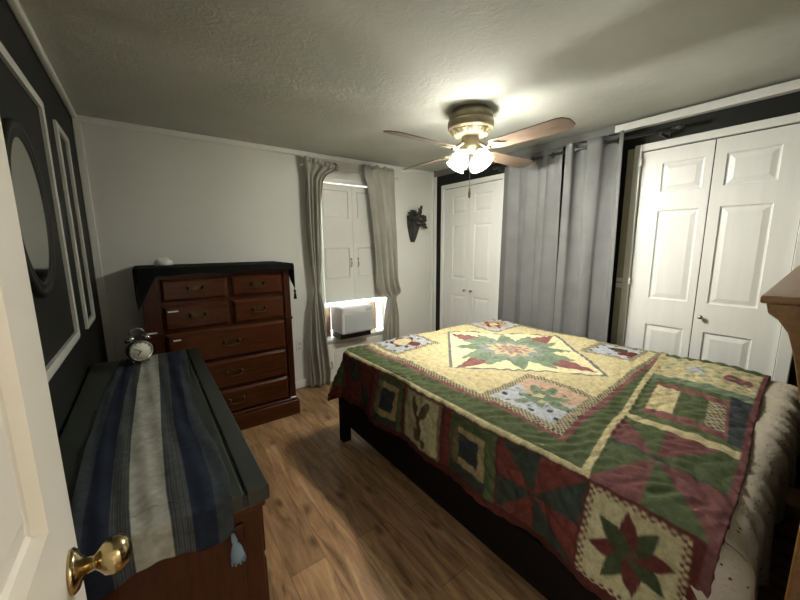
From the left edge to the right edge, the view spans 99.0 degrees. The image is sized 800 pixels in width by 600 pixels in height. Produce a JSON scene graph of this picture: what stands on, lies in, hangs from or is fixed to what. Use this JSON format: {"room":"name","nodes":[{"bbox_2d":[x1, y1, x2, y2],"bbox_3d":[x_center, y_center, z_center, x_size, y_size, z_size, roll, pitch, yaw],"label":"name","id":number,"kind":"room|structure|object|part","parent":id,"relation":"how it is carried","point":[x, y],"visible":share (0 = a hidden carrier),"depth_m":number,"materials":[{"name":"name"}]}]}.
{"room":"bedroom","nodes":[
{"label":"bedroom","id":0,"kind":"room"},
{"bbox_2d":[0,0,107,439],"bbox_3d":[-1.228,0.112,1.087,0.120,2.300,3.600,-7,11,-36],"label":"wall","id":1,"kind":"structure","parent":0,"point":[53,312],"depth_m":1.45,"materials":[{"name":"black paint"}]},
{"bbox_2d":[1,118,55,297],"bbox_3d":[-1.225,-0.290,1.133,0.020,0.570,0.500,-7,11,-36],"label":"wall mirror","id":2,"kind":"object","parent":1,"relation":"attached to","point":[31,200],"visible":0.82,"depth_m":1.12,"materials":[{"name":"black paint"}]},
{"bbox_2d":[11,137,49,281],"bbox_3d":[-1.222,-0.291,1.135,0.001,0.466,0.396,-7,11,-36],"label":"mirror glass","id":3,"kind":"object","parent":2,"relation":"attached to","point":[27,193],"depth_m":1.12,"materials":[{"name":"mirror"}]},
{"bbox_2d":[0,41,79,381],"bbox_3d":[-1.170,-0.261,1.060,0.016,1.045,1.240,-7,11,-36],"label":"trim","id":4,"kind":"structure","parent":1,"relation":"attached to","point":[54,364],"depth_m":1.47,"materials":[{"name":"paint"}]},
{"bbox_2d":[6,0,76,118],"bbox_3d":[-1.169,-1.014,0.942,0.030,0.032,3.338,-7,11,-36],"label":"trim","id":5,"kind":"structure","parent":1,"relation":"attached to","point":[15,5],"depth_m":1.48,"materials":[{"name":"white paint"}]},
{"bbox_2d":[52,119,95,328],"bbox_3d":[-1.809,-0.388,1.912,0.016,1.065,0.345,-7,11,-36],"label":"trim","id":6,"kind":"structure","parent":1,"relation":"attached to","point":[58,131],"depth_m":1.84,"materials":[{"name":"paint"}]},
{"bbox_2d":[80,122,433,381],"bbox_3d":[-0.866,-0.276,3.489,3.360,2.300,0.120,-7,11,-36],"label":"wall","id":7,"kind":"structure","parent":0,"point":[154,196],"depth_m":2.82,"materials":[{"name":"paint"}]},
{"bbox_2d":[72,121,114,361],"bbox_3d":[-2.159,-0.080,2.466,0.042,2.255,0.014,-7,11,-36],"label":"trim","id":8,"kind":"structure","parent":7,"relation":"attached to","point":[79,142],"depth_m":2.40,"materials":[{"name":"white paint"}]},
{"bbox_2d":[71,115,433,175],"bbox_3d":[-0.880,-1.375,3.219,3.240,0.045,0.022,-7,11,-36],"label":"trim","id":9,"kind":"structure","parent":7,"relation":"attached to","point":[83,119],"depth_m":2.80,"materials":[{"name":"white paint"}]},
{"bbox_2d":[296,339,302,350],"bbox_3d":[-1.004,0.453,3.417,0.072,0.115,0.010,-7,11,-36],"label":"wall outlet","id":10,"kind":"object","parent":7,"relation":"attached to","point":[299,343],"visible":1,"depth_m":3.41,"materials":[{"name":"beige paint"}]},
{"bbox_2d":[295,378,310,388],"bbox_3d":[-0.886,0.839,3.562,3.190,0.075,0.015,-7,11,-36],"label":"baseboard","id":11,"kind":"structure","parent":7,"relation":"attached to","point":[306,382],"depth_m":3.48,"materials":[{"name":"white paint"}]},
{"bbox_2d":[300,163,399,178],"bbox_3d":[-0.469,-1.308,3.495,1.137,0.028,0.046,-7,11,-36],"label":"curtain rod","id":12,"kind":"object","parent":7,"relation":"attached to","point":[301,164],"visible":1,"depth_m":3.46,"materials":[{"name":"white paint"}]},
{"bbox_2d":[304,155,338,386],"bbox_3d":[-0.748,-0.236,3.383,0.391,2.229,0.088,-7,11,-36],"label":"window curtain","id":13,"kind":"object","parent":12,"relation":"hanging from","point":[316,170],"visible":1,"depth_m":3.31,"materials":[{"name":"beige fabric"}]},
{"bbox_2d":[362,164,400,341],"bbox_3d":[-0.182,-0.307,3.777,0.453,2.236,0.105,-8,12,-40],"label":"window curtain","id":14,"kind":"object","parent":12,"relation":"hanging from","point":[380,182],"visible":0.83,"depth_m":3.75,"materials":[{"name":"beige fabric"}]},
{"bbox_2d":[320,177,383,342],"bbox_3d":[-0.480,-0.427,3.702,0.860,1.655,0.185,-7,11,-36],"label":"window","id":15,"kind":"structure","parent":7,"relation":"in","point":[327,179],"depth_m":3.55,"materials":[{"name":"white paint"}]},
{"bbox_2d":[321,183,354,302],"bbox_3d":[-0.631,-0.573,3.528,0.338,1.201,0.054,-7,11,-36],"label":"window shutter","id":16,"kind":"object","parent":15,"relation":"attached to","point":[336,202],"visible":0.91,"depth_m":3.53,"materials":[{"name":"paint"}]},
{"bbox_3d":[-0.464,-0.437,3.679,0.850,1.628,0.018,-7,11,-36],"label":"casing","id":17,"kind":"part","parent":15,"relation":"part of","materials":[{"name":"white paint"}]},
{"bbox_2d":[325,301,376,339],"bbox_3d":[-0.504,0.203,3.742,0.658,0.342,0.427,-7,11,-36],"label":"air conditioner","id":18,"kind":"object","parent":15,"relation":"on","point":[346,320],"visible":0.94,"depth_m":3.57,"materials":[{"name":"white plastic"}]},
{"bbox_3d":[-0.773,0.233,3.623,0.081,0.325,0.016,-7,11,-36],"label":"panel","id":19,"kind":"part","parent":18,"relation":"part of","materials":[{"name":"plastic"}]},
{"bbox_2d":[343,306,372,314],"bbox_3d":[-0.427,0.104,3.527,0.343,0.054,0.015,-7,11,-36],"label":"air vent","id":20,"kind":"object","parent":18,"relation":"attached to","point":[354,310],"depth_m":3.52,"materials":[{"name":"white plastic"}]},
{"bbox_2d":[345,311,372,332],"bbox_3d":[-0.422,0.230,3.550,0.333,0.185,0.016,-7,11,-36],"label":"grille","id":21,"kind":"object","parent":18,"relation":"attached to","point":[357,321],"depth_m":3.54,"materials":[{"name":"grey plastic"}]},
{"bbox_3d":[-0.356,0.181,3.927,0.198,0.325,0.016,-7,11,-36],"label":"panel","id":22,"kind":"part","parent":18,"relation":"part of","materials":[{"name":"plastic"}]},
{"bbox_3d":[-0.524,-0.577,3.737,0.720,1.210,0.004,-7,11,-36],"label":"pane","id":23,"kind":"part","parent":15,"relation":"part of","materials":[{"name":"clear glass"}]},
{"bbox_3d":[-0.459,0.380,3.811,0.860,0.027,0.135,-7,11,-36],"label":"sill","id":24,"kind":"part","parent":15,"relation":"part of","materials":[{"name":"white paint"}]},
{"bbox_2d":[351,186,384,299],"bbox_3d":[-0.326,-0.611,3.751,0.418,1.201,0.054,-7,11,-36],"label":"window shutter","id":25,"kind":"object","parent":15,"relation":"attached to","point":[365,287],"visible":0.73,"depth_m":3.71,"materials":[{"name":"paint"}]},
{"bbox_3d":[-0.523,-0.423,3.761,0.780,1.580,0.040,-7,11,-36],"label":"frame","id":26,"kind":"part","parent":15,"relation":"part of","materials":[{"name":"white paint"}]},
{"bbox_2d":[407,205,427,241],"bbox_3d":[0.211,-0.902,4.026,0.317,0.431,0.150,-7,11,-36],"label":"pocket","id":27,"kind":"object","parent":7,"relation":"attached to","point":[415,219],"visible":1,"depth_m":4.01,"materials":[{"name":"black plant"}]},
{"bbox_2d":[430,176,433,331],"bbox_3d":[0.402,-0.399,4.337,0.038,2.255,0.014,-7,11,-36],"label":"trim","id":28,"kind":"structure","parent":7,"relation":"attached to","point":[432,177],"depth_m":4.31,"materials":[{"name":"white paint"}]},
{"bbox_2d":[19,0,799,171],"bbox_3d":[0.821,-1.193,1.552,4.220,0.100,4.980,-7,11,-36],"label":"ceiling","id":29,"kind":"structure","parent":0,"point":[327,77],"depth_m":1.66,"materials":[{"name":"paint"}]},
{"bbox_2d":[383,103,575,197],"bbox_3d":[0.472,-0.973,2.306,1.023,0.568,1.023,1,9,8],"label":"ceiling fan","id":30,"kind":"object","parent":29,"relation":"hanging from","point":[468,123],"visible":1,"depth_m":2.18,"materials":[{"name":"brown wood"}]},
{"bbox_3d":[0.128,-0.960,2.041,0.517,0.036,0.137,-7,11,-37],"label":"blade","id":31,"kind":"part","parent":30,"relation":"part of","materials":[{"name":"brown wood"}]},
{"bbox_3d":[0.208,-1.057,2.641,0.137,0.036,0.517,-7,11,-37],"label":"blade","id":32,"kind":"part","parent":30,"relation":"part of","materials":[{"name":"brown wood"}]},
{"bbox_3d":[0.391,-0.947,2.402,0.126,0.126,0.130,0,9,5],"label":"lamp shade","id":33,"kind":"part","parent":30,"relation":"part of","materials":[{"name":"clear glass"}]},
{"bbox_3d":[0.381,-0.920,2.233,0.130,0.126,0.126,0,9,5],"label":"lamp shade","id":34,"kind":"part","parent":30,"relation":"part of","materials":[{"name":"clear glass"}]},
{"bbox_3d":[0.399,-0.936,2.245,0.054,0.057,0.047,-7,11,-36],"label":"bulb","id":35,"kind":"part","parent":30,"relation":"part of","materials":[{"name":"white glass"}]},
{"bbox_3d":[0.563,-0.947,2.393,0.130,0.126,0.126,0,9,5],"label":"lamp shade","id":36,"kind":"part","parent":30,"relation":"part of","materials":[{"name":"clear glass"}]},
{"bbox_3d":[0.538,-0.936,2.239,0.047,0.057,0.054,-7,11,-36],"label":"bulb","id":37,"kind":"part","parent":30,"relation":"part of","materials":[{"name":"white glass"}]},
{"bbox_3d":[0.553,-0.920,2.223,0.126,0.126,0.130,0,9,5],"label":"lamp shade","id":38,"kind":"part","parent":30,"relation":"part of","materials":[{"name":"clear glass"}]},
{"bbox_3d":[0.815,-1.049,2.561,0.517,0.036,0.137,-7,11,-37],"label":"blade","id":39,"kind":"part","parent":30,"relation":"part of","materials":[{"name":"brown wood"}]},
{"bbox_3d":[0.735,-0.952,1.961,0.137,0.036,0.517,-7,11,-37],"label":"blade","id":40,"kind":"part","parent":30,"relation":"part of","materials":[{"name":"brown wood"}]},
{"bbox_2d":[241,381,799,599],"bbox_3d":[0.839,1.177,1.932,4.220,0.100,4.980,-7,11,-36],"label":"floor","id":41,"kind":"structure","parent":0,"point":[342,522],"depth_m":1.72,"materials":[{"name":"laminate"}]},
{"bbox_2d":[58,348,269,599],"bbox_3d":[-0.997,0.812,1.449,0.516,0.800,1.552,-7,11,-36],"label":"dresser","id":42,"kind":"object","parent":41,"relation":"on","point":[208,574],"visible":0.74,"depth_m":0.94,"materials":[{"name":"brown wood"}]},
{"bbox_2d":[70,350,246,599],"bbox_3d":[-0.981,0.496,1.365,0.353,0.174,1.554,-7,11,-36],"label":"table runner","id":43,"kind":"object","parent":42,"relation":"on","point":[151,472],"visible":0.98,"depth_m":0.93,"materials":[{"name":"blue fabric"}]},
{"bbox_2d":[124,328,153,364],"bbox_3d":[-1.410,0.242,1.834,0.093,0.194,0.120,6,11,33],"label":"alarm clock","id":44,"kind":"object","parent":43,"relation":"on","point":[136,350],"visible":1,"depth_m":1.81,"materials":[{"name":"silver metal"}]},
{"bbox_3d":[-1.397,0.170,1.813,0.008,0.044,0.081,6,11,33],"label":"carry handle","id":45,"kind":"part","parent":44,"relation":"part of","materials":[{"name":"silver metal"}]},
{"bbox_3d":[-0.563,0.890,0.846,0.370,0.570,0.010,-7,11,-36],"label":"panel","id":46,"kind":"part","parent":42,"relation":"part of","materials":[{"name":"brown wood"}]},
{"bbox_3d":[-1.012,0.472,1.384,0.485,0.022,1.534,-7,11,-36],"label":"moulding","id":47,"kind":"part","parent":42,"relation":"part of","materials":[{"name":"brown wood"}]},
{"bbox_3d":[-0.606,0.602,1.257,0.015,0.170,0.710,-7,11,-36],"label":"drawer","id":48,"kind":"part","parent":42,"relation":"part of","materials":[{"name":"brown wood"}]},
{"bbox_3d":[-0.605,0.804,1.290,0.015,0.200,0.710,-7,11,-36],"label":"drawer","id":49,"kind":"part","parent":42,"relation":"part of","materials":[{"name":"brown wood"}]},
{"bbox_2d":[142,270,299,429],"bbox_3d":[-1.412,0.363,2.742,1.013,1.282,0.494,-7,11,-36],"label":"dresser","id":50,"kind":"object","parent":41,"relation":"on","point":[240,323],"visible":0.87,"depth_m":2.60,"materials":[{"name":"brown wood"}]},
{"bbox_3d":[-1.433,-0.077,2.392,0.404,0.153,0.026,-7,11,-36],"label":"drawer","id":51,"kind":"part","parent":50,"relation":"part of","materials":[{"name":"brown wood"}]},
{"bbox_3d":[-1.419,-0.079,2.372,0.134,0.049,0.024,-7,11,-36],"label":"handle","id":52,"kind":"part","parent":50,"relation":"part of","materials":[{"name":"gold metal"}]},
{"bbox_3d":[-1.432,0.112,2.422,0.404,0.174,0.026,-7,11,-36],"label":"drawer","id":53,"kind":"part","parent":50,"relation":"part of","materials":[{"name":"brown wood"}]},
{"bbox_3d":[-1.418,0.111,2.402,0.134,0.049,0.024,-7,11,-36],"label":"handle","id":54,"kind":"part","parent":50,"relation":"part of","materials":[{"name":"gold metal"}]},
{"bbox_2d":[132,261,296,311],"bbox_3d":[-1.407,-0.133,2.659,1.040,0.289,0.519,-7,11,-36],"label":"cloth","id":55,"kind":"object","parent":50,"relation":"on","point":[144,276],"visible":0.97,"depth_m":2.37,"materials":[{"name":"black fabric"}]},
{"bbox_2d":[153,258,172,265],"bbox_3d":[-1.761,-0.287,2.540,0.124,0.055,0.124,-7,11,-36],"label":"gadget","id":56,"kind":"object","parent":55,"relation":"on","point":[160,261],"visible":0.95,"depth_m":2.50,"materials":[{"name":"white plastic"}]},
{"bbox_3d":[-1.270,0.317,2.576,0.804,0.231,0.026,-7,11,-36],"label":"drawer","id":57,"kind":"part","parent":50,"relation":"part of","materials":[{"name":"brown wood"}]},
{"bbox_3d":[-1.255,0.315,2.556,0.144,0.049,0.024,-7,11,-36],"label":"handle","id":58,"kind":"part","parent":50,"relation":"part of","materials":[{"name":"gold metal"}]},
{"bbox_3d":[-1.254,0.553,2.594,0.144,0.049,0.024,-7,11,-36],"label":"handle","id":59,"kind":"part","parent":50,"relation":"part of","materials":[{"name":"gold metal"}]},
{"bbox_3d":[-1.252,0.772,2.629,0.144,0.049,0.024,-7,11,-36],"label":"handle","id":60,"kind":"part","parent":50,"relation":"part of","materials":[{"name":"gold metal"}]},
{"bbox_3d":[-1.268,0.554,2.614,0.804,0.220,0.026,-7,11,-36],"label":"drawer","id":61,"kind":"part","parent":50,"relation":"part of","materials":[{"name":"brown wood"}]},
{"bbox_3d":[-1.266,0.773,2.649,0.804,0.190,0.026,-7,11,-36],"label":"drawer","id":62,"kind":"part","parent":50,"relation":"part of","materials":[{"name":"brown wood"}]},
{"bbox_3d":[-1.100,-0.119,2.635,0.374,0.153,0.026,-7,11,-36],"label":"drawer","id":63,"kind":"part","parent":50,"relation":"part of","materials":[{"name":"brown wood"}]},
{"bbox_3d":[-1.099,0.070,2.666,0.374,0.174,0.026,-7,11,-36],"label":"drawer","id":64,"kind":"part","parent":50,"relation":"part of","materials":[{"name":"brown wood"}]},
{"bbox_3d":[-1.086,-0.120,2.615,0.134,0.049,0.024,-7,11,-36],"label":"handle","id":65,"kind":"part","parent":50,"relation":"part of","materials":[{"name":"gold metal"}]},
{"bbox_3d":[-1.084,0.069,2.646,0.134,0.049,0.024,-7,11,-36],"label":"handle","id":66,"kind":"part","parent":50,"relation":"part of","materials":[{"name":"gold metal"}]},
{"bbox_2d":[328,333,382,380],"bbox_3d":[-0.434,0.613,3.816,0.850,0.434,0.093,-7,11,-36],"label":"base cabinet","id":67,"kind":"object","parent":41,"relation":"on","point":[336,349],"visible":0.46,"depth_m":3.65,"materials":[{"name":"paint"}]},
{"bbox_2d":[339,265,799,599],"bbox_3d":[0.930,0.443,2.073,1.780,1.303,2.245,-7,11,-36],"label":"bed","id":68,"kind":"object","parent":41,"relation":"on","point":[524,553],"visible":0.25,"depth_m":1.37,"materials":[{"name":"black wood"}]},
{"bbox_3d":[-0.406,0.850,2.510,0.065,0.380,0.060,-7,11,-36],"label":"leg","id":69,"kind":"part","parent":68,"relation":"part of","materials":[{"name":"black wood"}]},
{"bbox_3d":[0.228,0.930,1.669,0.030,0.200,2.110,-7,11,-36],"label":"rail","id":70,"kind":"part","parent":68,"relation":"part of","materials":[{"name":"black wood"}]},
{"bbox_2d":[327,319,770,599],"bbox_3d":[0.809,0.567,2.175,1.813,0.428,2.110,-7,11,-36],"label":"patchwork quilt","id":71,"kind":"object","parent":68,"relation":"on","point":[628,465],"visible":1,"depth_m":1.40,"materials":[{"name":"fabric"}]},
{"bbox_2d":[683,380,799,599],"bbox_3d":[1.418,0.843,1.388,1.733,0.641,0.206,-7,11,-37],"label":"fleece blanket","id":72,"kind":"object","parent":68,"relation":"on","point":[744,563],"visible":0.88,"depth_m":1.06,"materials":[{"name":"beige fabric"}]},
{"bbox_3d":[1.554,0.044,1.242,1.655,0.225,0.271,-7,11,-36],"label":"crown moulding","id":73,"kind":"part","parent":68,"relation":"part of","materials":[{"name":"brown wood"}]},
{"bbox_3d":[0.908,0.832,0.764,0.070,0.950,0.097,-7,11,-36],"label":"headboard post","id":74,"kind":"part","parent":68,"relation":"part of","materials":[{"name":"brown wood"}]},
{"bbox_3d":[1.534,0.767,2.623,0.030,0.200,2.110,-7,11,-36],"label":"rail","id":75,"kind":"part","parent":68,"relation":"part of","materials":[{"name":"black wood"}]},
{"bbox_2d":[552,164,564,331],"bbox_3d":[1.749,-0.278,3.385,0.720,2.300,1.160,-7,11,-36],"label":"wall","id":76,"kind":"structure","parent":0,"point":[563,165],"depth_m":3.69,"materials":[{"name":"black paint"}]},
{"bbox_2d":[433,78,799,488],"bbox_3d":[1.507,-0.217,3.011,0.120,2.300,3.480,-7,11,-36],"label":"wall","id":77,"kind":"structure","parent":0,"point":[786,104],"depth_m":2.28,"materials":[{"name":"black paint"}]},
{"bbox_2d":[433,177,436,330],"bbox_3d":[0.440,-0.397,4.328,0.012,2.255,0.046,-7,11,-36],"label":"trim","id":78,"kind":"structure","parent":77,"relation":"attached to","point":[435,178],"depth_m":4.30,"materials":[{"name":"white paint"}]},
{"bbox_2d":[440,173,503,329],"bbox_3d":[0.775,-0.255,3.865,0.046,2.115,0.907,-7,11,-36],"label":"door","id":79,"kind":"structure","parent":77,"relation":"in","point":[471,228],"depth_m":3.82,"materials":[{"name":"white paint"}]},
{"bbox_2d":[434,124,617,176],"bbox_3d":[1.023,-1.401,3.354,0.018,0.064,2.023,-7,11,-36],"label":"trim","id":80,"kind":"structure","parent":77,"relation":"attached to","point":[607,131],"depth_m":2.92,"materials":[{"name":"grey paint"}]},
{"bbox_2d":[493,123,684,170],"bbox_3d":[1.395,-1.184,2.777,0.141,0.070,1.488,-7,11,-36],"label":"curtain rod","id":81,"kind":"object","parent":77,"relation":"attached to","point":[666,135],"visible":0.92,"depth_m":2.34,"materials":[{"name":"black metal"}]},
{"bbox_2d":[498,146,562,330],"bbox_3d":[1.161,-0.202,3.176,0.065,2.193,0.608,-7,11,-36],"label":"curtain","id":82,"kind":"object","parent":81,"relation":"hanging from","point":[532,192],"visible":0.64,"depth_m":3.08,"materials":[{"name":"grey fabric"}]},
{"bbox_2d":[553,130,623,342],"bbox_3d":[1.482,-0.136,2.750,0.083,2.193,0.444,-7,11,-36],"label":"curtain","id":83,"kind":"object","parent":81,"relation":"hanging from","point":[592,175],"visible":0.69,"depth_m":2.69,"materials":[{"name":"grey fabric"}]},
{"bbox_2d":[610,149,634,343],"bbox_3d":[1.698,-0.059,2.650,0.030,2.100,0.050,-7,11,-36],"label":"trim","id":84,"kind":"structure","parent":77,"relation":"attached to","point":[631,153],"depth_m":2.59,"materials":[{"name":"white paint"}]},
{"bbox_2d":[615,79,799,133],"bbox_3d":[2.002,-1.183,2.020,0.055,0.051,1.315,-7,11,-36],"label":"trim","id":85,"kind":"structure","parent":77,"relation":"attached to","point":[792,86],"depth_m":2.08,"materials":[{"name":"white paint"}]},
{"bbox_2d":[616,112,799,383],"bbox_3d":[1.974,-0.007,2.267,0.046,2.115,0.902,-7,11,-36],"label":"door","id":86,"kind":"structure","parent":77,"relation":"in","point":[753,215],"depth_m":2.18,"materials":[{"name":"white paint"}]},
{"bbox_3d":[1.158,0.158,0.691,3.240,2.300,0.120,-7,11,-36],"label":"wall","id":87,"kind":"structure","parent":0,"visible":0},
{"bbox_2d":[0,118,132,599],"bbox_3d":[-0.283,0.367,0.246,0.110,2.030,0.817,-7,11,-36],"label":"door","id":88,"kind":"structure","parent":87,"relation":"in","point":[41,558],"depth_m":0.44,"materials":[{"name":"beige paint"}]},
{"bbox_3d":[-0.313,0.370,0.224,0.035,2.030,0.817,-7,11,-36],"label":"panel","id":89,"kind":"part","parent":88,"relation":"part of","materials":[{"name":"beige paint"}]},
{"bbox_3d":[-0.470,0.413,0.550,0.063,0.057,0.057,-7,11,-36],"label":"handle","id":90,"kind":"part","parent":88,"relation":"part of","materials":[{"name":"gold metal"}]}
]}

